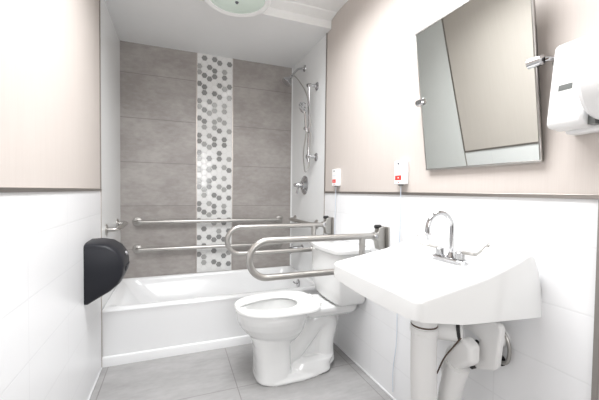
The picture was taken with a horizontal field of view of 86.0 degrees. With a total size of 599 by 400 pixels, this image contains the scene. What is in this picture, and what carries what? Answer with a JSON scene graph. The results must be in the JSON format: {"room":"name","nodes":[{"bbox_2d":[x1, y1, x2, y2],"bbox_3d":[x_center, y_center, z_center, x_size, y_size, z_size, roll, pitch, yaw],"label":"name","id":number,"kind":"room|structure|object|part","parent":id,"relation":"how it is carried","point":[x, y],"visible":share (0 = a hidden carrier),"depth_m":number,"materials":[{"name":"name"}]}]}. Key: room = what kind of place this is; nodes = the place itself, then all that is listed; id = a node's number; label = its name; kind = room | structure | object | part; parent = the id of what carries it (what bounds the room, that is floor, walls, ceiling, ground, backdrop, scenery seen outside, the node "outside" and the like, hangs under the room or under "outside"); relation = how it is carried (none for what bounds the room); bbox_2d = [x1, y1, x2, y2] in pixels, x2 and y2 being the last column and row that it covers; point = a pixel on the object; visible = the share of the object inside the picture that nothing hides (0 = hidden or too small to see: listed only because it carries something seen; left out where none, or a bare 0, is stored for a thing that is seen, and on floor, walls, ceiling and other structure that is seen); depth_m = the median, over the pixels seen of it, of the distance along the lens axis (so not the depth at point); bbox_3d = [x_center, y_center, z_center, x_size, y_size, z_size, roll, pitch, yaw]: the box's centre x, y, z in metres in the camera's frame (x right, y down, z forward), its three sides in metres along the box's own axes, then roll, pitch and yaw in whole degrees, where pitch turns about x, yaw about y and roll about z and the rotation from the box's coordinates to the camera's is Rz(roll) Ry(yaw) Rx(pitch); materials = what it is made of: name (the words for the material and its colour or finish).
{"room":"accessible bathroom","nodes":[
{"label":"accessible bathroom","id":0,"kind":"room"},
{"bbox_2d":[0,0,99,188],"bbox_3d":[-0.749,-0.121,0.618,0.097,2.425,4.603,0,2,-21],"label":"wall","id":1,"kind":"structure","parent":0,"point":[50,100],"depth_m":1.16,"materials":[{"name":"beige paint"}]},
{"bbox_2d":[0,191,101,399],"bbox_3d":[-0.552,0.552,0.248,0.004,1.104,3.730,0,2,-21],"label":"wall","id":2,"kind":"structure","parent":1,"relation":"attached to","point":[50,341],"depth_m":1.16,"materials":[{"name":"white tile"}]},
{"bbox_2d":[88,367,101,399],"bbox_3d":[-0.552,1.098,0.258,0.007,0.012,3.716,0,2,-21],"label":"baseboard","id":3,"kind":"structure","parent":2,"relation":"attached to","point":[101,367],"depth_m":1.82,"materials":[{"name":"white tile"}]},
{"bbox_2d":[83,238,129,304],"bbox_3d":[-1.032,0.374,1.746,0.190,0.322,0.234,0,2,-21],"label":"dispenser","id":4,"kind":"object","parent":2,"relation":"attached to","point":[106,260],"visible":1,"depth_m":1.63,"materials":[{"name":"black plastic"}]},
{"bbox_2d":[0,187,101,192],"bbox_3d":[-0.543,-0.007,0.236,0.010,0.014,3.734,0,2,-21],"label":"trim","id":5,"kind":"structure","parent":1,"relation":"attached to","point":[2,189],"depth_m":1.08,"materials":[{"name":"grey metal"}]},
{"bbox_2d":[99,0,100,188],"bbox_3d":[-1.215,-0.683,1.956,0.006,1.227,0.011,0,2,-21],"label":"trim","id":6,"kind":"structure","parent":1,"relation":"attached to","point":[99,0],"depth_m":1.95,"materials":[{"name":"beige paint"}]},
{"bbox_2d":[101,199,101,360],"bbox_3d":[-1.229,0.496,1.989,0.006,1.104,0.008,0,2,-21],"label":"trim","id":7,"kind":"structure","parent":1,"relation":"attached to","point":[101,199],"depth_m":1.99,"materials":[{"name":"silver"}]},
{"bbox_2d":[101,0,120,309],"bbox_3d":[-1.364,-0.136,2.332,0.004,2.345,0.765,0,2,-21],"label":"wall","id":8,"kind":"structure","parent":1,"relation":"attached to","point":[110,42],"depth_m":2.24,"materials":[{"name":"white tile"}]},
{"bbox_2d":[105,219,127,235],"bbox_3d":[-1.324,0.191,2.346,0.081,0.076,0.516,0,2,-21],"label":"grab bar","id":9,"kind":"object","parent":8,"relation":"attached to","point":[120,225],"visible":1,"depth_m":2.16,"materials":[{"name":"silver metal"}]},
{"bbox_2d":[120,41,291,278],"bbox_3d":[-0.809,-0.189,3.011,1.524,2.425,0.100,0,2,-21],"label":"wall","id":10,"kind":"structure","parent":0,"point":[158,84],"depth_m":2.86,"materials":[{"name":"grey tile"}]},
{"bbox_2d":[196,53,196,272],"bbox_3d":[-0.931,-0.328,2.902,0.007,1.983,0.004,0,2,-21],"label":"trim","id":11,"kind":"structure","parent":10,"relation":"attached to","point":[196,53],"depth_m":2.90,"materials":[{"name":"silver"}]},
{"bbox_2d":[133,243,281,252],"bbox_3d":[-0.784,0.424,2.948,1.344,0.081,0.071,0,2,-21],"label":"grab bar","id":12,"kind":"object","parent":10,"relation":"attached to","point":[137,248],"visible":0.74,"depth_m":2.84,"materials":[{"name":"silver metal"}]},
{"bbox_2d":[133,215,282,225],"bbox_3d":[-0.781,0.188,2.942,1.344,0.080,0.071,0,2,-21],"label":"grab bar","id":13,"kind":"object","parent":10,"relation":"attached to","point":[137,221],"visible":1,"depth_m":2.88,"materials":[{"name":"silver metal"}]},
{"bbox_2d":[197,53,232,272],"bbox_3d":[-0.781,-0.328,2.961,0.315,1.983,0.004,0,2,-21],"label":"mosaic tile strip","id":14,"kind":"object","parent":10,"relation":"attached to","point":[214,73],"depth_m":2.96,"materials":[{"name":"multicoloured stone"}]},
{"bbox_2d":[105,0,330,67],"bbox_3d":[-0.623,-1.346,2.539,1.528,0.080,0.843,0,2,-21],"label":"ceiling","id":15,"kind":"structure","parent":10,"relation":"attached to","point":[278,37],"depth_m":2.46,"materials":[{"name":"paint"}]},
{"bbox_2d":[231,94,232,269],"bbox_3d":[-0.631,-0.328,3.019,0.007,1.983,0.004,0,2,-21],"label":"trim","id":16,"kind":"structure","parent":10,"relation":"attached to","point":[232,94],"depth_m":3.02,"materials":[{"name":"silver"}]},
{"bbox_2d":[290,68,292,264],"bbox_3d":[-0.082,-0.327,3.232,0.010,1.983,0.006,0,2,-21],"label":"trim","id":17,"kind":"structure","parent":10,"relation":"attached to","point":[292,68],"depth_m":3.23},
{"bbox_2d":[90,343,392,399],"bbox_3d":[0.012,1.143,0.902,1.724,0.100,4.703,0,2,-21],"label":"floor","id":18,"kind":"structure","parent":0,"point":[226,373],"depth_m":1.87,"materials":[{"name":"grey tile"}]},
{"bbox_2d":[102,266,319,367],"bbox_3d":[-0.662,0.856,2.631,1.522,0.362,0.765,0,2,-21],"label":"bathtub","id":19,"kind":"object","parent":18,"relation":"on","point":[152,317],"visible":0.65,"depth_m":2.24,"materials":[{"name":"white ceramic"}]},
{"bbox_2d":[234,240,369,386],"bbox_3d":[-0.017,0.672,2.005,0.766,0.779,0.448,0,2,-21],"label":"toilet","id":20,"kind":"object","parent":18,"relation":"on","point":[291,333],"visible":1,"depth_m":1.93,"materials":[{"name":"white porcelain"}]},
{"bbox_3d":[-0.141,0.628,1.955,0.499,0.020,0.396,0,2,-21],"label":"seat","id":21,"kind":"part","parent":20,"relation":"part of","materials":[{"name":"white plastic"}]},
{"bbox_3d":[-0.019,0.851,2.010,0.754,0.421,0.383,0,2,-21],"label":"bowl","id":22,"kind":"part","parent":20,"relation":"part of","materials":[{"name":"white ceramic"}]},
{"bbox_3d":[0.234,0.481,2.096,0.220,0.326,0.423,0,2,-21],"label":"tank","id":23,"kind":"part","parent":20,"relation":"part of","materials":[{"name":"white ceramic"}]},
{"bbox_3d":[0.231,0.300,2.090,0.243,0.034,0.448,0,2,-21],"label":"tank lid","id":24,"kind":"part","parent":20,"relation":"part of","materials":[{"name":"white ceramic"}]},
{"bbox_2d":[289,0,347,11],"bbox_3d":[0.213,-1.367,0.393,1.724,0.100,3.760,0,2,-21],"label":"ceiling","id":25,"kind":"structure","parent":0,"point":[332,5],"depth_m":2.23,"materials":[{"name":"white paint"}]},
{"bbox_2d":[204,0,270,16],"bbox_3d":[-0.376,-1.273,1.933,0.410,0.186,0.410,0,2,-21],"label":"ceiling light","id":26,"kind":"object","parent":25,"relation":"attached to","point":[237,8],"visible":1,"depth_m":2.00,"materials":[{"name":"white glass"}]},
{"bbox_2d":[325,0,598,193],"bbox_3d":[0.767,-0.120,1.209,0.097,2.425,4.603,0,2,-21],"label":"wall","id":27,"kind":"structure","parent":0,"point":[374,121],"depth_m":1.66,"materials":[{"name":"beige paint"}]},
{"bbox_2d":[225,216,333,255],"bbox_3d":[-0.128,0.248,2.272,0.791,0.262,0.090,0,2,-21],"label":"support rail","id":28,"kind":"object","parent":27,"relation":"attached to","point":[327,224],"visible":0.91,"depth_m":2.26,"materials":[{"name":"silver metal"}]},
{"bbox_3d":[0.237,0.198,2.413,0.008,0.140,0.090,0,2,-21],"label":"wall plate","id":29,"kind":"part","parent":28,"relation":"part of","materials":[{"name":"silver metal"}]},
{"bbox_2d":[288,244,303,253],"bbox_3d":[-0.049,0.449,2.938,0.160,0.096,0.072,0,2,-21],"label":"grab bar","id":30,"kind":"object","parent":27,"relation":"attached to","point":[292,246],"visible":0.42,"depth_m":2.93,"materials":[{"name":"silver metal"}]},
{"bbox_2d":[269,0,336,20],"bbox_3d":[-0.454,-1.361,2.104,1.524,0.022,0.090,0,2,-21],"label":"trim","id":31,"kind":"structure","parent":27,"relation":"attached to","point":[286,5],"depth_m":2.29,"materials":[{"name":"white paint"}]},
{"bbox_2d":[289,215,318,228],"bbox_3d":[0.019,0.193,2.886,0.071,0.076,0.586,0,2,-21],"label":"grab bar","id":32,"kind":"object","parent":27,"relation":"attached to","point":[294,219],"visible":0.66,"depth_m":2.88,"materials":[{"name":"silver metal"}]},
{"bbox_2d":[291,35,325,280],"bbox_3d":[0.059,-0.135,2.886,0.004,2.345,0.765,0,2,-21],"label":"wall","id":33,"kind":"structure","parent":27,"relation":"attached to","point":[309,207],"depth_m":2.81,"materials":[{"name":"white tile"}]},
{"bbox_2d":[282,65,305,86],"bbox_3d":[-0.052,-1.121,2.880,0.214,0.210,0.092,0,2,-21],"label":"shower","id":34,"kind":"object","parent":33,"relation":"attached to","point":[286,80],"visible":0.99,"depth_m":2.86,"materials":[{"name":"silver metal"}]},
{"bbox_2d":[294,176,307,194],"bbox_3d":[-0.001,-0.135,2.894,0.104,0.172,0.172,0,2,-21],"label":"shower valve","id":35,"kind":"object","parent":33,"relation":"attached to","point":[303,184],"visible":1,"depth_m":2.87,"materials":[{"name":"silver metal"}]},
{"bbox_2d":[303,82,318,161],"bbox_3d":[0.090,-0.645,2.645,0.117,0.660,0.068,0,2,-21],"label":"slide bar","id":36,"kind":"object","parent":33,"relation":"attached to","point":[309,85],"visible":0.97,"depth_m":2.63,"materials":[{"name":"silver metal"}]},
{"bbox_2d":[293,74,310,171],"bbox_3d":[0.032,-0.674,2.723,0.126,0.876,0.336,0,2,-13],"label":"shower","id":37,"kind":"object","parent":36,"relation":"attached to","point":[303,107],"visible":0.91,"depth_m":2.62,"materials":[{"name":"silver metal"}]},
{"bbox_3d":[0.047,-0.655,2.609,0.053,0.204,0.023,0,2,-21],"label":"handle","id":38,"kind":"part","parent":37,"relation":"part of","materials":[{"name":"silver metal"}]},
{"bbox_2d":[246,225,389,280],"bbox_3d":[0.112,0.266,1.663,0.786,0.258,0.090,0,2,-21],"label":"support rail","id":39,"kind":"object","parent":27,"relation":"attached to","point":[381,236],"visible":0.78,"depth_m":1.63,"materials":[{"name":"silver metal"}]},
{"bbox_3d":[0.475,0.218,1.803,0.008,0.140,0.090,0,2,-21],"label":"wall plate","id":40,"kind":"part","parent":39,"relation":"part of","materials":[{"name":"silver metal"}]},
{"bbox_2d":[324,33,327,190],"bbox_3d":[0.205,-0.682,2.510,0.006,1.227,0.011,0,2,-21],"label":"trim","id":41,"kind":"structure","parent":27,"relation":"attached to","point":[326,33],"depth_m":2.51,"materials":[{"name":"grey metal"}]},
{"bbox_2d":[332,169,340,233],"bbox_3d":[0.256,0.356,2.339,0.035,1.159,0.095,0,2,-21],"label":"box","id":42,"kind":"object","parent":27,"relation":"attached to","point":[336,173],"visible":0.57,"depth_m":2.29,"materials":[{"name":"white plastic"}]},
{"bbox_2d":[333,341,395,399],"bbox_3d":[0.503,1.070,1.732,0.007,0.012,1.736,0,2,-21],"label":"baseboard","id":43,"kind":"structure","parent":27,"relation":"attached to","point":[334,342],"depth_m":1.98,"materials":[{"name":"white tile"}]},
{"bbox_2d":[392,160,408,385],"bbox_3d":[0.517,0.413,1.669,0.035,1.229,0.076,0,2,-21],"label":"box","id":44,"kind":"object","parent":27,"relation":"attached to","point":[401,167],"visible":0.83,"depth_m":1.64,"materials":[{"name":"white plastic"}]},
{"bbox_3d":[0.511,0.474,1.687,0.006,1.106,0.041,0,2,-17],"label":"pull cord","id":45,"kind":"part","parent":44,"relation":"part of","materials":[{"name":"white plastic"}]},
{"bbox_2d":[334,235,541,324],"bbox_3d":[0.457,0.283,1.174,0.499,0.244,0.499,0,2,-21],"label":"sink","id":46,"kind":"object","parent":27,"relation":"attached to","point":[403,278],"visible":0.98,"depth_m":1.01,"materials":[{"name":"white ceramic"}]},
{"bbox_2d":[410,320,479,399],"bbox_3d":[0.528,0.663,1.205,0.231,0.545,0.150,1,2,11],"label":"drain pipe","id":47,"kind":"object","parent":46,"relation":"attached to","point":[463,354],"visible":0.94,"depth_m":1.16,"materials":[{"name":"white plastic"}]},
{"bbox_2d":[416,211,490,265],"bbox_3d":[0.539,0.139,1.222,0.148,0.196,0.335,0,2,-21],"label":"faucet","id":48,"kind":"object","parent":46,"relation":"on","point":[457,258],"visible":1,"depth_m":1.22,"materials":[{"name":"silver metal"}]},
{"bbox_3d":[0.536,0.164,1.342,0.044,0.060,0.111,0,2,-21],"label":"blade lever","id":49,"kind":"part","parent":48,"relation":"part of","materials":[{"name":"silver metal"}]},
{"bbox_3d":[0.533,0.132,1.219,0.137,0.181,0.017,0,2,-21],"label":"spout","id":50,"kind":"part","parent":48,"relation":"part of","materials":[{"name":"silver metal"}]},
{"bbox_3d":[0.579,0.229,1.240,0.060,0.017,0.160,0,2,-21],"label":"plate","id":51,"kind":"part","parent":48,"relation":"part of","materials":[{"name":"silver metal"}]},
{"bbox_3d":[0.617,0.171,1.133,0.044,0.060,0.111,0,2,-21],"label":"blade lever","id":52,"kind":"part","parent":48,"relation":"part of","materials":[{"name":"silver metal"}]},
{"bbox_2d":[324,193,598,399],"bbox_3d":[0.512,0.524,1.724,0.004,1.104,1.752,0,2,-21],"label":"wall","id":53,"kind":"structure","parent":27,"relation":"attached to","point":[552,355],"depth_m":1.12,"materials":[{"name":"white tile"}]},
{"bbox_2d":[324,191,598,198],"bbox_3d":[0.517,-0.035,1.702,0.010,0.014,1.772,0,2,-21],"label":"trim","id":54,"kind":"structure","parent":27,"relation":"attached to","point":[515,195],"depth_m":1.18,"materials":[{"name":"grey metal"}]},
{"bbox_2d":[415,0,554,170],"bbox_3d":[0.652,-0.434,1.233,0.100,0.610,0.612,0,2,-21],"label":"mirror","id":55,"kind":"object","parent":27,"relation":"attached to","point":[478,64],"visible":0.89,"depth_m":1.17,"materials":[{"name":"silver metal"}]},
{"bbox_3d":[0.772,-0.428,0.979,0.060,0.017,0.026,0,2,-21],"label":"bracket arm","id":56,"kind":"part","parent":55,"relation":"part of","materials":[{"name":"silver metal"}]},
{"bbox_2d":[463,322,509,370],"bbox_3d":[0.676,0.518,1.175,0.090,0.203,0.176,0,2,-21],"label":"valve cover","id":57,"kind":"object","parent":27,"relation":"attached to","point":[491,335],"visible":0.73,"depth_m":1.12,"materials":[{"name":"white plastic"}]},
{"bbox_2d":[501,332,511,365],"bbox_3d":[0.718,0.524,1.140,0.037,0.150,0.069,0,2,-21],"label":"supply hose","id":58,"kind":"object","parent":57,"relation":"attached to","point":[504,362],"visible":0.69,"depth_m":1.11,"materials":[{"name":"silver metal"}]},
{"bbox_2d":[547,31,598,135],"bbox_3d":[0.800,-0.308,0.825,0.210,0.296,0.254,0,2,-21],"label":"wall dispenser","id":59,"kind":"object","parent":27,"relation":"attached to","point":[573,109],"visible":1,"depth_m":0.88,"materials":[{"name":"white plastic"}]},
{"bbox_3d":[0.839,-0.321,0.832,0.044,0.270,0.240,0,2,-21],"label":"plate","id":60,"kind":"part","parent":59,"relation":"part of","materials":[{"name":"white plastic"}]},
{"bbox_2d":[591,200,598,399],"bbox_3d":[0.829,0.550,0.900,0.010,1.104,0.014,0,2,-21],"label":"trim","id":61,"kind":"structure","parent":27,"relation":"attached to","point":[595,361],"depth_m":0.89,"materials":[{"name":"grey metal"}]}
]}

